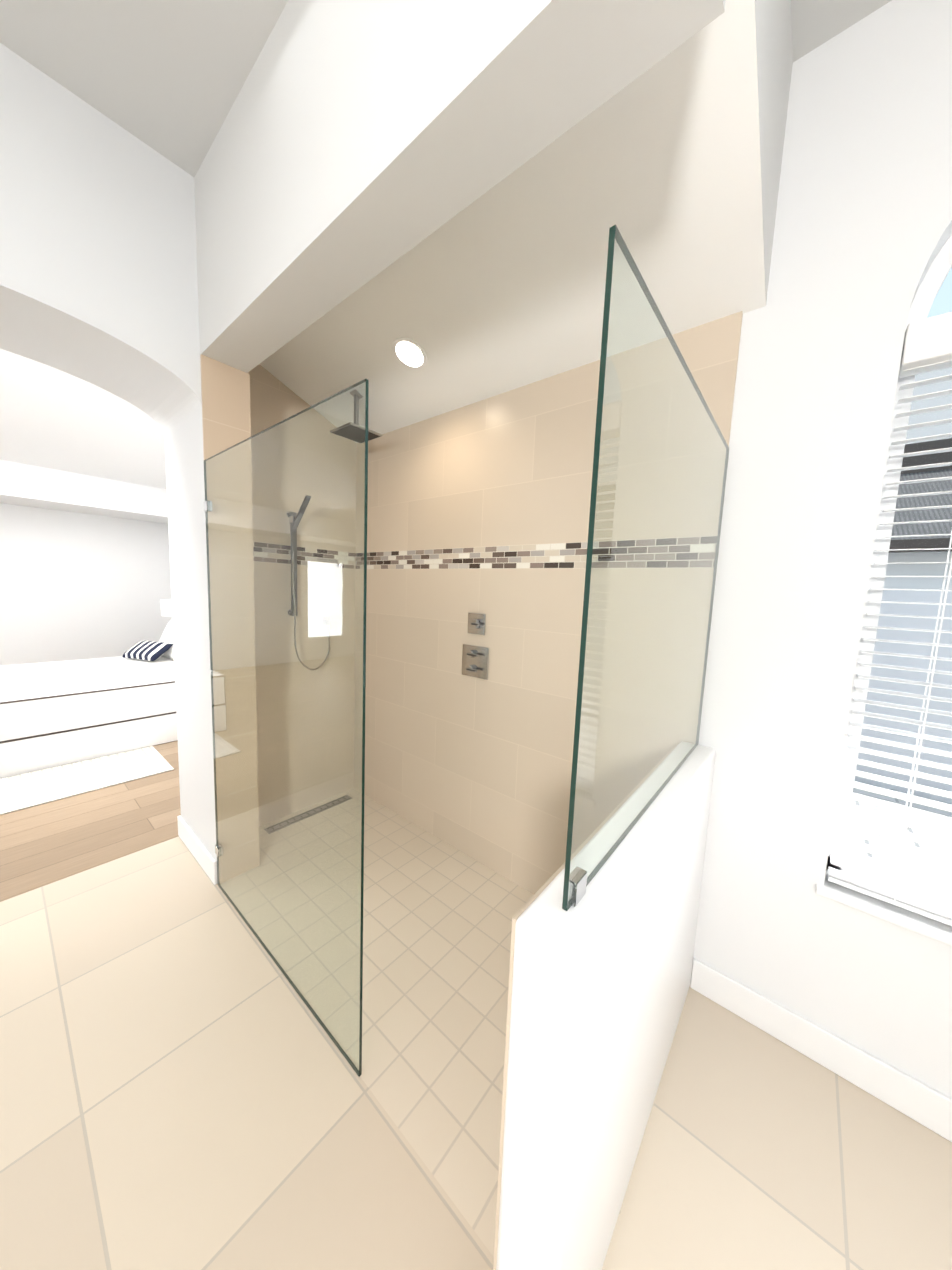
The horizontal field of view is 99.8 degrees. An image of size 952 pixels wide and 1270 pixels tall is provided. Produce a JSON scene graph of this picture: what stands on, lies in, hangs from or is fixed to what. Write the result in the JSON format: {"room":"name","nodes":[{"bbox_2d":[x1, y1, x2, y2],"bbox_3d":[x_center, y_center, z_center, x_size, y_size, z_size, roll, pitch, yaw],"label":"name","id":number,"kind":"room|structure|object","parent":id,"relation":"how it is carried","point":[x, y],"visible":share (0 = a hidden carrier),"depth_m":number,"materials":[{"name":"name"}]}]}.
{"room":"bathroom","nodes":[
{"label":"bathroom","id":0,"kind":"room"},
{"bbox_2d":[0,349,167,523],"bbox_3d":[-5.021,-1.863,2.592,5.350,0.930,6.250,7,8,39],"label":"ceiling","id":1,"kind":"structure","parent":0,"point":[70,443],"depth_m":4.59,"materials":[{"name":"white paint"}]},
{"bbox_2d":[0,503,171,665],"bbox_3d":[-7.263,-1.110,4.378,0.200,4.000,6.450,7,8,39],"label":"wall","id":2,"kind":"structure","parent":0,"point":[76,586],"depth_m":5.94,"materials":[{"name":"white paint"}]},
{"bbox_2d":[0,741,180,901],"bbox_3d":[-5.222,1.190,2.994,5.550,0.100,6.650,7,8,39],"label":"floor","id":3,"kind":"structure","parent":0,"point":[41,845],"depth_m":2.65,"materials":[{"name":"brown wood"}]},
{"bbox_2d":[0,746,173,814],"bbox_3d":[-3.259,1.173,3.363,0.735,0.012,1.020,7,8,39],"label":"rug","id":4,"kind":"object","parent":3,"relation":"on","point":[31,789],"visible":0.96,"depth_m":3.29,"materials":[{"name":"white fabric"}]},
{"bbox_2d":[0,620,177,778],"bbox_3d":[-3.981,0.194,4.494,1.972,1.650,2.216,7,8,39],"label":"bed","id":5,"kind":"object","parent":3,"relation":"on","point":[56,713],"visible":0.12,"depth_m":3.76,"materials":[{"name":"white fabric"}]},
{"bbox_3d":[-4.521,0.518,6.045,0.550,0.620,0.488,7,8,39],"label":"nightstand","id":6,"kind":"object","parent":3,"relation":"on","visible":0},
{"bbox_2d":[160,599,171,616],"bbox_3d":[-4.466,-0.158,5.979,0.350,0.738,0.350,7,8,39],"label":"table lamp","id":7,"kind":"object","parent":6,"relation":"on","point":[166,607],"visible":0.15,"depth_m":5.79,"materials":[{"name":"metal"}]},
{"bbox_2d":[0,43,201,435],"bbox_3d":[-3.183,-0.245,0.338,0.648,3.500,4.935,7,8,39],"label":"wall","id":8,"kind":"structure","parent":0,"point":[98,270],"depth_m":1.65,"materials":[{"name":"white paint"}]},
{"bbox_2d":[200,354,259,883],"bbox_3d":[-1.303,0.013,2.152,0.012,2.740,0.217,7,8,39],"label":"wall tile strip","id":9,"kind":"object","parent":8,"relation":"attached to","point":[226,414],"visible":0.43,"depth_m":2.12,"materials":[{"name":"beige tile"}]},
{"bbox_2d":[165,408,217,883],"bbox_3d":[-1.546,-0.397,2.313,0.648,3.500,0.205,7,8,39],"label":"wall","id":10,"kind":"structure","parent":0,"point":[184,457],"depth_m":2.25,"materials":[{"name":"white paint"}]},
{"bbox_2d":[0,0,891,176],"bbox_3d":[-0.350,-1.823,-0.741,6.050,0.100,5.472,7,8,39],"label":"ceiling","id":11,"kind":"structure","parent":0,"point":[166,79],"depth_m":1.40,"materials":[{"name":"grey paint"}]},
{"bbox_2d":[194,0,792,442],"bbox_3d":[-0.276,-1.663,1.770,2.537,0.765,1.137,7,8,39],"label":"soffit","id":12,"kind":"object","parent":11,"relation":"attached to","point":[456,190],"visible":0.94,"depth_m":1.27,"materials":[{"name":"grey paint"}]},
{"bbox_2d":[330,389,381,442],"bbox_3d":[-0.747,-1.381,2.503,0.230,0.251,0.230,7,8,39],"label":"shower head","id":13,"kind":"object","parent":12,"relation":"attached to","point":[352,429],"visible":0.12,"depth_m":2.49},
{"bbox_2d":[392,337,426,369],"bbox_3d":[-0.344,-1.459,2.083,0.184,0.069,0.174,7,8,39],"label":"recessed light","id":14,"kind":"object","parent":12,"relation":"attached to","point":[409,353],"visible":1,"depth_m":2.08,"materials":[{"name":"white paint"}]},
{"bbox_2d":[0,788,951,1269],"bbox_3d":[-0.559,1.758,-0.421,6.050,0.100,5.272,7,8,39],"label":"floor","id":15,"kind":"structure","parent":0,"point":[182,1084],"depth_m":1.31,"materials":[{"name":"tile"}]},
{"bbox_2d":[203,379,368,1076],"bbox_3d":[-0.863,0.329,1.670,1.329,2.246,0.024,7,8,39],"label":"glass","id":16,"kind":"object","parent":15,"relation":"on","point":[208,507],"visible":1,"depth_m":1.55,"materials":[{"name":"teal"}]},
{"bbox_2d":[265,795,352,833],"bbox_3d":[-1.208,1.306,2.949,0.080,0.004,0.640,7,8,39],"label":"linear drain","id":17,"kind":"object","parent":15,"relation":"on","point":[324,807],"depth_m":2.93,"materials":[{"name":"silver metal"}]},
{"bbox_2d":[496,741,715,1269],"bbox_3d":[0.502,1.025,1.245,0.135,1.075,1.272,7,8,39],"label":"wall","id":18,"kind":"structure","parent":0,"point":[602,972],"depth_m":0.81,"materials":[{"name":"white paint"}]},
{"bbox_2d":[493,744,677,1269],"bbox_3d":[0.447,1.027,1.296,0.012,1.055,1.240,7,8,39],"label":"wall tile","id":19,"kind":"structure","parent":18,"relation":"attached to","point":[535,896],"depth_m":0.82,"materials":[{"name":"white tile"}]},
{"bbox_2d":[562,225,728,910],"bbox_3d":[0.566,-0.095,1.147,0.024,1.174,1.176,7,8,39],"label":"glass","id":20,"kind":"object","parent":18,"relation":"on","point":[572,894],"visible":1,"depth_m":0.90,"materials":[{"name":"teal"}]},
{"bbox_2d":[690,0,951,1097],"bbox_3d":[1.179,-0.202,1.546,5.850,3.500,0.200,7,8,39],"label":"wall","id":21,"kind":"structure","parent":0,"point":[862,230],"depth_m":1.39,"materials":[{"name":"white paint"}]},
{"bbox_2d":[462,612,488,679],"bbox_3d":[-0.015,0.063,2.376,0.200,0.385,0.051,7,8,39],"label":"trim","id":22,"kind":"structure","parent":21,"relation":"attached to","point":[475,661],"depth_m":2.37,"materials":[{"name":"silver metal"}]},
{"bbox_2d":[354,568,713,893],"bbox_3d":[-0.034,0.503,2.468,2.467,1.800,0.012,7,8,39],"label":"wall tile","id":23,"kind":"structure","parent":21,"relation":"attached to","point":[479,770],"depth_m":2.28,"materials":[{"name":"beige tile"}]},
{"bbox_2d":[356,536,716,568],"bbox_3d":[0.005,-0.453,2.362,2.467,0.125,0.012,7,8,39],"label":"tile band","id":24,"kind":"object","parent":21,"relation":"attached to","point":[563,555],"visible":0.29,"depth_m":2.09,"materials":[{"name":"tile"}]},
{"bbox_2d":[356,311,742,552],"bbox_3d":[0.024,-0.920,2.311,2.467,0.815,0.012,7,8,39],"label":"wall tile","id":25,"kind":"structure","parent":21,"relation":"attached to","point":[512,467],"depth_m":2.01,"materials":[{"name":"beige tile"}]},
{"bbox_2d":[816,870,951,945],"bbox_3d":[1.793,0.979,1.067,1.363,0.030,0.155,7,8,39],"label":"window sill","id":26,"kind":"structure","parent":21,"relation":"attached to","point":[934,932],"depth_m":1.33,"materials":[{"name":"white paint"}]},
{"bbox_2d":[826,234,951,909],"bbox_3d":[1.909,-0.289,1.006,1.323,2.512,0.050,7,8,39],"label":"window","id":27,"kind":"structure","parent":21,"relation":"in","point":[932,282],"depth_m":1.39,"materials":[{"name":"white paint"}]},
{"bbox_2d":[828,312,951,925],"bbox_3d":[1.826,0.034,0.956,1.317,1.867,0.112,7,8,39],"label":"window blind slats","id":28,"kind":"structure","parent":27,"relation":"attached to","point":[927,344],"depth_m":1.32,"materials":[{"name":"white plastic"}]},
{"bbox_3d":[-1.338,-0.451,2.877,0.248,3.500,0.932,7,8,39],"label":"wall","id":29,"kind":"structure","parent":0,"visible":0},
{"bbox_2d":[249,364,355,552],"bbox_3d":[-1.207,-1.200,2.710,0.012,1.185,0.908,7,8,39],"label":"wall tiles","id":30,"kind":"structure","parent":29,"relation":"attached to","point":[274,400],"depth_m":2.70,"materials":[{"name":"beige tile"}]},
{"bbox_2d":[253,541,355,568],"bbox_3d":[-1.233,-0.550,2.782,0.012,0.125,0.908,7,8,39],"label":"tile band","id":31,"kind":"object","parent":29,"relation":"attached to","point":[347,563],"depth_m":2.82,"materials":[{"name":"tile"}]},
{"bbox_2d":[254,561,354,826],"bbox_3d":[-1.272,0.406,2.888,0.012,1.800,0.908,7,8,39],"label":"wall tile","id":32,"kind":"structure","parent":29,"relation":"attached to","point":[348,577],"depth_m":2.91,"materials":[{"name":"beige tile"}]},
{"bbox_2d":[286,495,329,669],"bbox_3d":[-1.090,-0.322,2.779,0.256,1.167,0.318,7,8,39],"label":"shower rail","id":33,"kind":"object","parent":32,"relation":"attached to","point":[299,515],"depth_m":2.70,"materials":[{"name":"silver metal"}]},
{"bbox_3d":[-3.085,-1.037,5.248,5.550,4.000,0.200,7,8,39],"label":"wall","id":34,"kind":"structure","parent":0,"visible":0},
{"bbox_2d":[177,815,216,884],"bbox_3d":[-1.675,1.281,2.409,0.628,0.135,0.020,7,8,39],"label":"baseboard","id":35,"kind":"structure","parent":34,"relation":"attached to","point":[195,846],"depth_m":2.37,"materials":[{"name":"white paint"}]},
{"bbox_2d":[690,958,951,1141],"bbox_3d":[2.115,1.616,0.771,3.065,0.135,0.016,7,8,39],"label":"baseboard","id":36,"kind":"structure","parent":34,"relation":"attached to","point":[913,1099],"depth_m":1.44,"materials":[{"name":"white paint"}]},
{"label":"outside","id":37,"kind":"structure","parent":0,"visible":0},
{"bbox_2d":[844,781,951,883],"bbox_3d":[13.537,1.393,9.401,22.000,0.100,27.428,7,8,39],"label":"patio","id":38,"kind":"structure","parent":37,"point":[944,813],"depth_m":3.31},
{"bbox_2d":[854,588,951,803],"bbox_3d":[7.979,1.040,0.968,20.000,2.010,0.230,7,8,39],"label":"fence","id":39,"kind":"object","parent":38,"relation":"on","point":[912,609],"depth_m":3.91,"materials":[{"name":"grey"}]},
{"bbox_2d":[883,367,951,588],"bbox_3d":[16.741,-3.780,6.138,32.000,11.150,11.750,7,8,39],"label":"house","id":40,"kind":"structure","parent":38,"relation":"on","point":[903,559],"depth_m":7.58,"materials":[{"name":"white"}]}
]}

